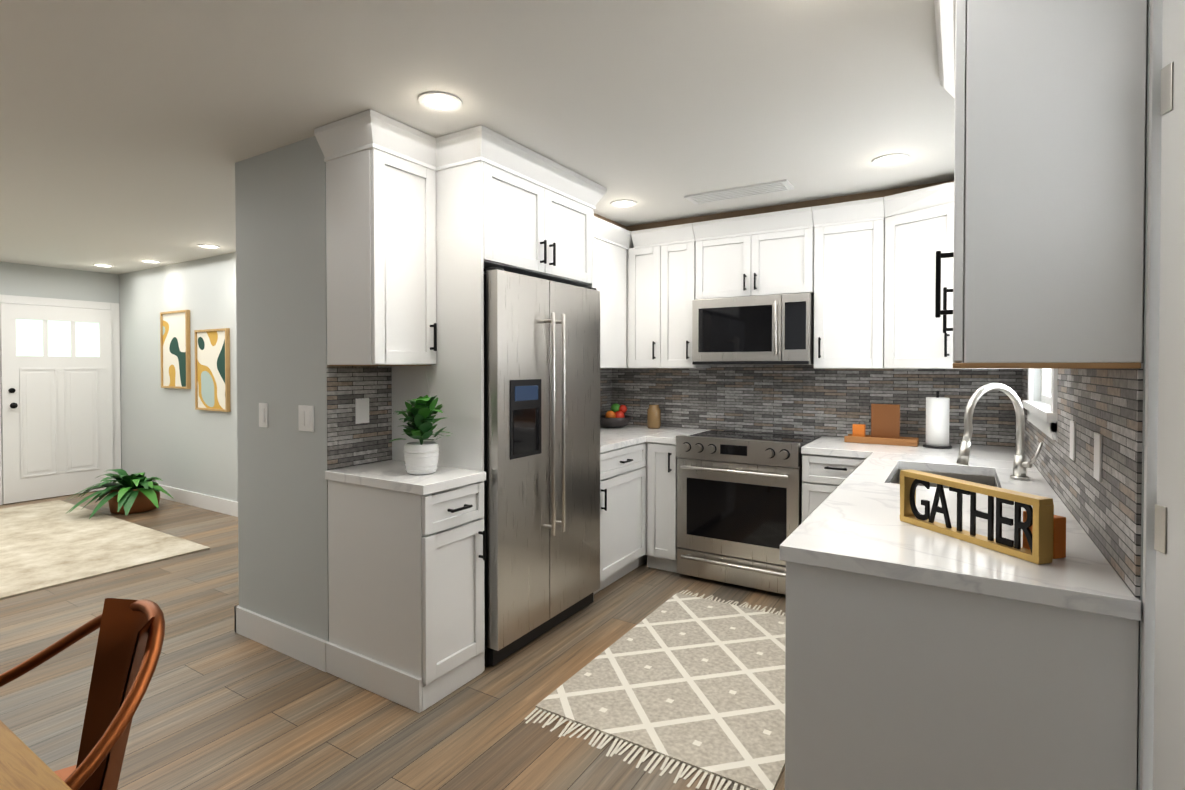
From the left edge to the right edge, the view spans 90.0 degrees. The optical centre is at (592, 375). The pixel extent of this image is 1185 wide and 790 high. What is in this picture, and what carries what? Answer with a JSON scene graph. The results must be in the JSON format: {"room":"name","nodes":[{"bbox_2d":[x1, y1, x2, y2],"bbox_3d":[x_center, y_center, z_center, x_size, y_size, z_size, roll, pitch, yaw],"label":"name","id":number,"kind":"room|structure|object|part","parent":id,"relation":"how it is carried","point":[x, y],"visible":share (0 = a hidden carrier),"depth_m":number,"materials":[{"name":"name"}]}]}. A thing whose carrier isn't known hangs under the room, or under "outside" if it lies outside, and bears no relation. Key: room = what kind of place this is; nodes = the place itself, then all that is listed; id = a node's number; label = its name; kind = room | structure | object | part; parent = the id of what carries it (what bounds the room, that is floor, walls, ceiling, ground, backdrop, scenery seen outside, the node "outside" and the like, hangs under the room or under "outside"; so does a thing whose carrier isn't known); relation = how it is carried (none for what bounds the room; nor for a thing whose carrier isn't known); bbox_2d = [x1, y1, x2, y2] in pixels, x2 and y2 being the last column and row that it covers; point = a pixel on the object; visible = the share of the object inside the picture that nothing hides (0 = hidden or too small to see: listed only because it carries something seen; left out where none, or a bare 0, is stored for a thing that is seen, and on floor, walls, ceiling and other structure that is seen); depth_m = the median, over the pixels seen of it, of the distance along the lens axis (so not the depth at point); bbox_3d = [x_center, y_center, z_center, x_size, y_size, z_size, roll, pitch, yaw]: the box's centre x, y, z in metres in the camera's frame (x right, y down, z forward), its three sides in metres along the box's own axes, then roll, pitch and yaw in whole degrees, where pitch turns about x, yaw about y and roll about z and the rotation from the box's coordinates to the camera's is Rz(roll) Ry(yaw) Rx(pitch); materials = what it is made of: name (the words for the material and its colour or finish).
{"room":"kitchen","nodes":[
{"label":"kitchen","id":0,"kind":"room"},
{"bbox_2d":[0,261,118,492],"bbox_3d":[-7.161,0.107,4.121,0.100,2.450,6.400,1,1,32],"label":"wall","id":1,"kind":"structure","parent":0,"point":[18,279],"depth_m":6.34,"materials":[{"name":"grey paint"}]},
{"bbox_2d":[0,303,112,503],"bbox_3d":[-5.661,0.282,6.318,0.135,2.022,0.914,1,1,32],"label":"front door","id":2,"kind":"structure","parent":1,"relation":"in","point":[56,403],"depth_m":6.29,"materials":[{"name":"white painted wood"},{"name":"glass"},{"name":"black metal"}]},
{"bbox_2d":[0,294,120,504],"bbox_3d":[-5.712,0.242,6.349,0.020,2.117,1.080,1,1,32],"label":"door frame","id":3,"kind":"structure","parent":1,"relation":"attached to","point":[112,307],"depth_m":6.74,"materials":[{"name":"white wood"}]},
{"bbox_2d":[119,252,237,516],"bbox_3d":[-3.334,0.087,5.553,5.100,2.450,0.136,1,1,32],"label":"wall","id":4,"kind":"structure","parent":0,"point":[172,437],"depth_m":6.01,"materials":[{"name":"grey paint"}]},
{"bbox_3d":[-4.278,-0.261,6.073,0.560,0.790,0.035,1,1,32],"label":"framed artwork","id":5,"kind":"part","parent":4,"relation":"part of"},
{"bbox_3d":[-3.654,-0.050,5.689,0.590,0.780,0.035,1,1,32],"label":"framed artwork","id":6,"kind":"part","parent":4,"relation":"part of"},
{"bbox_2d":[235,136,387,641],"bbox_3d":[-0.823,0.109,4.043,0.760,2.450,2.700,1,1,32],"label":"wall","id":7,"kind":"structure","parent":0,"point":[281,283],"depth_m":2.87,"materials":[{"name":"grey paint"}]},
{"bbox_2d":[259,403,267,426],"bbox_3d":[-1.646,0.199,2.960,0.072,0.120,0.008,1,1,32],"label":"switch plate","id":8,"kind":"object","parent":7,"relation":"attached to","point":[263,414],"visible":1,"depth_m":2.95,"materials":[{"name":"white plastic"}]},
{"bbox_2d":[234,605,327,671],"bbox_3d":[-1.206,1.275,3.453,0.777,0.135,1.294,1,1,32],"label":"baseboard","id":9,"kind":"structure","parent":7,"relation":"attached to","point":[302,646],"depth_m":2.88,"materials":[{"name":"white wood"}]},
{"bbox_2d":[298,405,313,431],"bbox_3d":[-1.340,0.202,2.771,0.116,0.120,0.008,1,1,32],"label":"switch plate","id":10,"kind":"object","parent":7,"relation":"attached to","point":[305,418],"visible":1,"depth_m":2.77,"materials":[{"name":"white plastic"}]},
{"bbox_2d":[314,109,437,367],"bbox_3d":[-0.965,-0.571,2.714,0.383,1.048,0.415,1,1,32],"label":"upper cabinet","id":11,"kind":"object","parent":7,"relation":"attached to","point":[382,225],"depth_m":2.62,"materials":[{"name":"white wood"}]},
{"bbox_2d":[0,490,785,789],"bbox_3d":[-2.494,1.391,2.132,10.350,0.060,7.900,1,1,32],"label":"floor","id":12,"kind":"structure","parent":0,"point":[223,705],"depth_m":2.45,"materials":[{"name":"brown wood"}]},
{"bbox_2d":[0,720,71,789],"bbox_3d":[-1.739,0.994,0.923,2.006,0.770,0.956,1,1,32],"label":"dining table","id":13,"kind":"object","parent":12,"relation":"on","point":[23,766],"depth_m":0.92,"materials":[{"name":"brown wood"}]},
{"bbox_2d":[0,598,164,789],"bbox_3d":[-1.173,0.946,1.108,0.653,0.865,0.612,1,1,32],"label":"metal chair","id":14,"kind":"object","parent":12,"relation":"on","point":[130,643],"visible":0.96,"depth_m":1.32,"materials":[{"name":"orange metal"}]},
{"bbox_2d":[0,500,209,599],"bbox_3d":[-4.972,1.327,4.112,3.050,0.012,2.860,1,1,32],"label":"living room rug","id":15,"kind":"object","parent":12,"relation":"on","point":[46,545],"visible":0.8,"depth_m":4.55,"materials":[{"name":"beige carpet"}]},
{"bbox_2d":[67,469,173,518],"bbox_3d":[-4.490,1.105,5.625,0.923,0.409,0.781,1,1,32],"label":"potted plant","id":16,"kind":"object","parent":12,"relation":"on","point":[133,493],"visible":1,"depth_m":5.58,"materials":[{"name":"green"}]},
{"bbox_2d":[325,460,477,712],"bbox_3d":[-0.848,0.895,2.684,0.640,0.922,0.371,1,1,32],"label":"base cabinet","id":17,"kind":"object","parent":12,"relation":"on","point":[403,546],"depth_m":2.52,"materials":[{"name":"white wood"}]},
{"bbox_2d":[389,395,449,474],"bbox_3d":[-0.765,0.260,2.634,0.265,0.346,0.265,1,1,32],"label":"potted plant","id":18,"kind":"object","parent":17,"relation":"on","point":[421,456],"visible":1,"depth_m":2.58,"materials":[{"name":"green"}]},
{"bbox_2d":[392,125,609,675],"bbox_3d":[-0.483,0.122,3.238,0.666,2.450,1.080,1,1,32],"label":"tall cabinet","id":19,"kind":"object","parent":12,"relation":"on","point":[499,202],"depth_m":2.80,"materials":[{"name":"white wood"}]},
{"bbox_2d":[484,267,599,666],"bbox_3d":[-0.433,0.423,3.212,0.701,1.845,0.900,1,1,32],"label":"fridge","id":20,"kind":"object","parent":12,"relation":"on","point":[542,442],"visible":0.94,"depth_m":2.94,"materials":[{"name":"silver metal"}]},
{"bbox_2d":[610,432,645,583],"bbox_3d":[-0.068,0.876,3.943,0.640,0.922,0.642,1,1,32],"label":"base cabinet","id":21,"kind":"object","parent":12,"relation":"on","point":[627,449],"depth_m":3.85,"materials":[{"name":"white wood"}]},
{"bbox_2d":[600,403,631,427],"bbox_3d":[0.166,0.312,4.598,0.290,0.185,0.290,1,1,32],"label":"fruit bowl","id":22,"kind":"object","parent":21,"relation":"on","point":[614,417],"visible":0.98,"depth_m":4.53,"materials":[{"name":"grey"}]},
{"bbox_2d":[525,590,785,789],"bbox_3d":[0.546,1.346,2.766,0.950,0.012,1.630,1,1,32],"label":"kitchen rug","id":23,"kind":"object","parent":12,"relation":"on","point":[694,682],"visible":0.79,"depth_m":2.49,"materials":[{"name":"beige fabric"}]},
{"bbox_2d":[642,428,709,572],"bbox_3d":[0.615,0.872,4.252,0.253,0.922,0.651,1,1,32],"label":"base cabinet","id":24,"kind":"object","parent":12,"relation":"on","point":[661,459],"depth_m":3.99,"materials":[{"name":"white wood"}]},
{"bbox_2d":[647,404,660,428],"bbox_3d":[0.471,0.315,4.538,0.104,0.180,0.104,1,1,32],"label":"wooden vase","id":25,"kind":"object","parent":24,"relation":"on","point":[653,416],"visible":1,"depth_m":4.50,"materials":[{"name":"brown wood"}]},
{"bbox_2d":[676,430,820,594],"bbox_3d":[1.038,0.855,3.943,0.780,0.920,0.705,1,1,32],"label":"range","id":26,"kind":"object","parent":12,"relation":"on","point":[739,508],"visible":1,"depth_m":3.69,"materials":[{"name":"silver metal"}]},
{"bbox_2d":[801,436,877,519],"bbox_3d":[1.561,0.880,3.666,0.390,0.922,0.651,1,1,32],"label":"base cabinet","id":27,"kind":"object","parent":12,"relation":"on","point":[827,461],"depth_m":3.45,"materials":[{"name":"white wood"}]},
{"bbox_2d":[844,404,918,446],"bbox_3d":[1.777,0.298,3.647,0.400,0.240,0.146,1,1,32],"label":"board","id":28,"kind":"object","parent":27,"relation":"on","point":[885,424],"visible":1,"depth_m":3.65,"materials":[{"name":"brown wood"}]},
{"bbox_2d":[785,564,1138,789],"bbox_3d":[0.979,0.928,1.662,0.706,0.884,0.630,1,1,32],"label":"base cabinet","id":29,"kind":"object","parent":12,"relation":"on","point":[920,658],"depth_m":1.38,"materials":[{"name":"white wood"}]},
{"bbox_2d":[779,452,1140,623],"bbox_3d":[1.329,0.460,2.235,0.720,0.040,2.015,1,1,32],"label":"countertop","id":30,"kind":"structure","parent":29,"relation":"on","point":[858,529],"depth_m":1.55,"materials":[{"name":"white stone"}]},
{"bbox_2d":[923,391,951,448],"bbox_3d":[2.016,0.256,3.463,0.150,0.330,0.150,1,1,32],"label":"paper towel","id":31,"kind":"object","parent":30,"relation":"on","point":[937,419],"visible":1,"depth_m":3.41,"materials":[{"name":"white paper"}]},
{"bbox_2d":[894,464,993,487],"bbox_3d":[1.532,0.580,2.591,0.428,0.234,0.688,1,1,32],"label":"sink","id":32,"kind":"object","parent":30,"relation":"in","point":[985,478],"depth_m":2.84,"materials":[{"name":"silver metal"}]},
{"bbox_2d":[900,469,1053,563],"bbox_3d":[1.022,0.370,1.616,0.045,0.155,0.424,0,1,-17],"label":"gather sign","id":33,"kind":"object","parent":30,"relation":"on","point":[1040,516],"visible":1,"depth_m":1.55,"materials":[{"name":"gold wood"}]},
{"bbox_2d":[956,383,1042,479],"bbox_3d":[1.671,0.234,2.431,0.301,0.404,0.281,1,1,32],"label":"faucet","id":34,"kind":"object","parent":30,"relation":"on","point":[1020,464],"visible":1,"depth_m":2.44,"materials":[{"name":"silver metal"}]},
{"bbox_2d":[1023,511,1065,558],"bbox_3d":[1.137,0.400,1.492,0.040,0.100,0.080,0,1,-17],"label":"block","id":35,"kind":"object","parent":30,"relation":"on","point":[1059,540],"visible":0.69,"depth_m":1.46,"materials":[{"name":"orange wood"}]},
{"bbox_2d":[0,0,954,273],"bbox_3d":[-2.494,-1.118,2.095,10.350,0.060,7.900,1,1,32],"label":"ceiling","id":36,"kind":"structure","parent":0,"point":[132,132],"depth_m":2.33,"materials":[{"name":"white paint"}]},
{"bbox_2d":[92,264,113,266],"bbox_3d":[-5.108,-1.144,6.184,0.172,0.006,0.172,1,1,32],"label":"recessed light","id":37,"kind":"object","parent":36,"relation":"in","point":[102,265],"visible":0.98,"depth_m":6.17,"materials":[{"name":"white plastic"}]},
{"bbox_2d":[140,260,160,262],"bbox_3d":[-4.434,-1.141,5.943,0.172,0.006,0.172,1,1,32],"label":"recessed light","id":38,"kind":"object","parent":36,"relation":"in","point":[150,261],"visible":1,"depth_m":5.94,"materials":[{"name":"white"}]},
{"bbox_2d":[197,244,220,248],"bbox_3d":[-3.365,-1.130,5.199,0.172,0.006,0.172,1,1,32],"label":"recessed light","id":39,"kind":"object","parent":36,"relation":"in","point":[208,246],"visible":0.96,"depth_m":5.20,"materials":[{"name":"white plastic"}]},
{"bbox_2d":[418,91,462,111],"bbox_3d":[-0.606,-1.089,2.362,0.172,0.006,0.172,1,1,32],"label":"recessed light","id":40,"kind":"object","parent":36,"relation":"in","point":[439,101],"visible":1,"depth_m":2.36,"materials":[{"name":"white plastic"}]},
{"bbox_2d":[610,200,636,207],"bbox_3d":[0.202,-1.110,3.837,0.172,0.006,0.172,1,1,32],"label":"recessed light","id":41,"kind":"object","parent":36,"relation":"in","point":[623,203],"visible":1,"depth_m":3.83,"materials":[{"name":"white"}]},
{"bbox_2d":[684,179,793,203],"bbox_3d":[0.879,-1.102,3.583,0.620,0.016,0.180,1,1,32],"label":"ceiling vent","id":42,"kind":"object","parent":36,"relation":"in","point":[750,190],"visible":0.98,"depth_m":3.55,"materials":[{"name":"white metal"}]},
{"bbox_2d":[872,153,909,165],"bbox_3d":[1.520,-1.099,3.021,0.172,0.006,0.172,1,1,32],"label":"recessed light","id":43,"kind":"object","parent":36,"relation":"in","point":[891,159],"visible":1,"depth_m":3.02,"materials":[{"name":"white"}]},
{"bbox_2d":[610,223,629,367],"bbox_3d":[-0.015,-0.554,4.256,0.380,1.010,1.266,1,1,32],"label":"upper cabinet","id":44,"kind":"object","parent":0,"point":[619,237],"depth_m":4.33,"materials":[{"name":"white wood"}]},
{"bbox_2d":[690,292,781,367],"bbox_3d":[1.050,-0.297,4.107,0.611,0.450,0.403,1,1,32],"label":"door","id":45,"kind":"structure","parent":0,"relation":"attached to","point":[746,329],"depth_m":3.93,"materials":[{"name":"white"}]},
{"bbox_2d":[594,180,953,230],"bbox_3d":[1.000,-1.081,3.623,2.761,0.058,1.265,1,1,32],"label":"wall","id":46,"kind":"structure","parent":0,"point":[841,199],"depth_m":3.87,"materials":[{"name":"brown"}]},
{"bbox_2d":[630,223,689,367],"bbox_3d":[0.558,-0.557,4.425,0.555,1.010,0.381,1,1,32],"label":"upper cabinet","id":47,"kind":"object","parent":46,"relation":"attached to","point":[660,256],"depth_m":4.30,"materials":[{"name":"white wood"}]},
{"bbox_2d":[686,210,785,299],"bbox_3d":[1.057,-0.792,4.098,0.637,0.530,0.405,1,1,32],"label":"upper cabinet","id":48,"kind":"object","parent":46,"relation":"attached to","point":[733,256],"depth_m":3.99,"materials":[{"name":"white wood"}]},
{"bbox_2d":[692,293,813,364],"bbox_3d":[1.112,-0.296,4.046,0.780,0.450,0.442,1,1,32],"label":"microwave","id":49,"kind":"object","parent":48,"relation":"attached to","point":[753,328],"depth_m":3.87,"materials":[{"name":"silver metal"}]},
{"bbox_2d":[810,198,877,368],"bbox_3d":[1.639,-0.547,3.756,0.402,1.010,0.381,1,1,32],"label":"upper cabinet","id":50,"kind":"object","parent":46,"relation":"attached to","point":[844,326],"depth_m":3.65,"materials":[{"name":"white wood"}]},
{"bbox_2d":[782,288,813,364],"bbox_3d":[1.382,-0.294,3.902,0.169,0.450,0.403,1,1,32],"label":"control panel","id":51,"kind":"object","parent":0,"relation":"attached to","point":[797,307],"depth_m":3.73,"materials":[{"name":"white metal"}]},
{"bbox_2d":[878,204,961,368],"bbox_3d":[1.857,-0.487,3.360,0.378,0.897,0.192,1,1,32],"label":"upper cabinet","id":52,"kind":"object","parent":0,"relation":"attached to","point":[898,225],"depth_m":3.46,"materials":[{"name":"white wood"}]},
{"bbox_2d":[1033,368,1050,408],"bbox_3d":[1.879,0.133,2.340,0.100,2.450,2.550,1,1,32],"label":"wall","id":53,"kind":"structure","parent":0,"point":[1037,385],"depth_m":2.95,"materials":[{"name":"grey paint"}]},
{"bbox_2d":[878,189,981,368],"bbox_3d":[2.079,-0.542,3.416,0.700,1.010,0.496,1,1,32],"label":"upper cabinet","id":54,"kind":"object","parent":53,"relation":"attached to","point":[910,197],"depth_m":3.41,"materials":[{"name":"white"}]},
{"bbox_2d":[914,0,1146,368],"bbox_3d":[1.178,-0.556,1.659,0.386,1.048,0.980,1,1,32],"label":"upper cabinet","id":55,"kind":"object","parent":53,"relation":"attached to","point":[1032,256],"depth_m":1.28,"materials":[{"name":"white wood"}]},
{"bbox_2d":[1022,368,1057,439],"bbox_3d":[2.006,-0.230,2.580,0.138,0.930,1.000,1,1,32],"label":"kitchen window","id":56,"kind":"structure","parent":53,"relation":"in","point":[1043,419],"depth_m":2.56,"materials":[{"name":"white wood"}]},
{"bbox_2d":[1137,0,1149,789],"bbox_3d":[1.831,0.155,0.812,1.627,2.450,0.100,1,1,32],"label":"wall","id":57,"kind":"structure","parent":0,"point":[1144,348],"depth_m":1.20,"materials":[{"name":"grey paint"}]},
{"bbox_2d":[1140,0,1162,789],"bbox_3d":[1.522,0.224,0.926,0.980,2.310,0.034,1,1,32],"label":"door frame","id":58,"kind":"structure","parent":57,"relation":"attached to","point":[1151,441],"depth_m":1.18,"materials":[{"name":"white wood"}]},
{"bbox_2d":[1153,0,1184,789],"bbox_3d":[1.028,0.277,0.750,0.312,2.192,0.793,1,1,32],"label":"back door","id":59,"kind":"structure","parent":57,"relation":"in","point":[1169,709],"depth_m":1.11,"materials":[{"name":"white wood"}]},
{"bbox_3d":[1.359,0.106,4.220,2.963,2.450,0.100,1,1,32],"label":"wall","id":60,"kind":"structure","parent":0,"visible":0},
{"bbox_2d":[327,365,391,469],"bbox_3d":[-1.112,0.191,2.846,0.008,0.478,0.356,1,1,32],"label":"backsplash","id":61,"kind":"structure","parent":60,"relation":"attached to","point":[349,444],"depth_m":2.82,"materials":[{"name":"tile"}]},
{"bbox_2d":[355,398,368,423],"bbox_3d":[-1.104,0.171,2.844,0.008,0.120,0.075,1,1,32],"label":"electrical outlet","id":62,"kind":"object","parent":61,"relation":"attached to","point":[361,410],"visible":1,"depth_m":2.84,"materials":[{"name":"white plastic"}]},
{"bbox_2d":[600,368,610,425],"bbox_3d":[-0.181,0.179,4.349,0.008,0.458,1.230,1,1,32],"label":"backsplash","id":63,"kind":"structure","parent":60,"relation":"attached to","point":[605,373],"depth_m":4.80,"materials":[{"name":"tile"}]},
{"bbox_2d":[611,365,1018,446],"bbox_3d":[1.331,0.180,4.175,2.762,0.504,0.008,1,1,32],"label":"backsplash","id":64,"kind":"structure","parent":60,"relation":"attached to","point":[810,400],"depth_m":4.07,"materials":[{"name":"tile"}]},
{"bbox_2d":[1015,363,1142,597],"bbox_3d":[1.797,0.199,2.312,0.008,0.478,2.610,1,1,32],"label":"backsplash","id":65,"kind":"structure","parent":60,"relation":"attached to","point":[1108,403],"depth_m":1.49,"materials":[{"name":"tile"}]},
{"bbox_2d":[1070,420,1075,460],"bbox_3d":[1.514,0.205,1.868,0.006,0.120,0.074,1,1,32],"label":"electrical outlet","id":66,"kind":"object","parent":65,"relation":"attached to","point":[1072,440],"visible":1,"depth_m":1.85,"materials":[{"name":"white plastic"}]},
{"bbox_2d":[1094,432,1101,481],"bbox_3d":[1.303,0.210,1.528,0.006,0.120,0.074,1,1,32],"label":"electrical outlet","id":67,"kind":"object","parent":65,"relation":"attached to","point":[1097,456],"visible":1,"depth_m":1.51,"materials":[{"name":"white plastic"}]}
]}

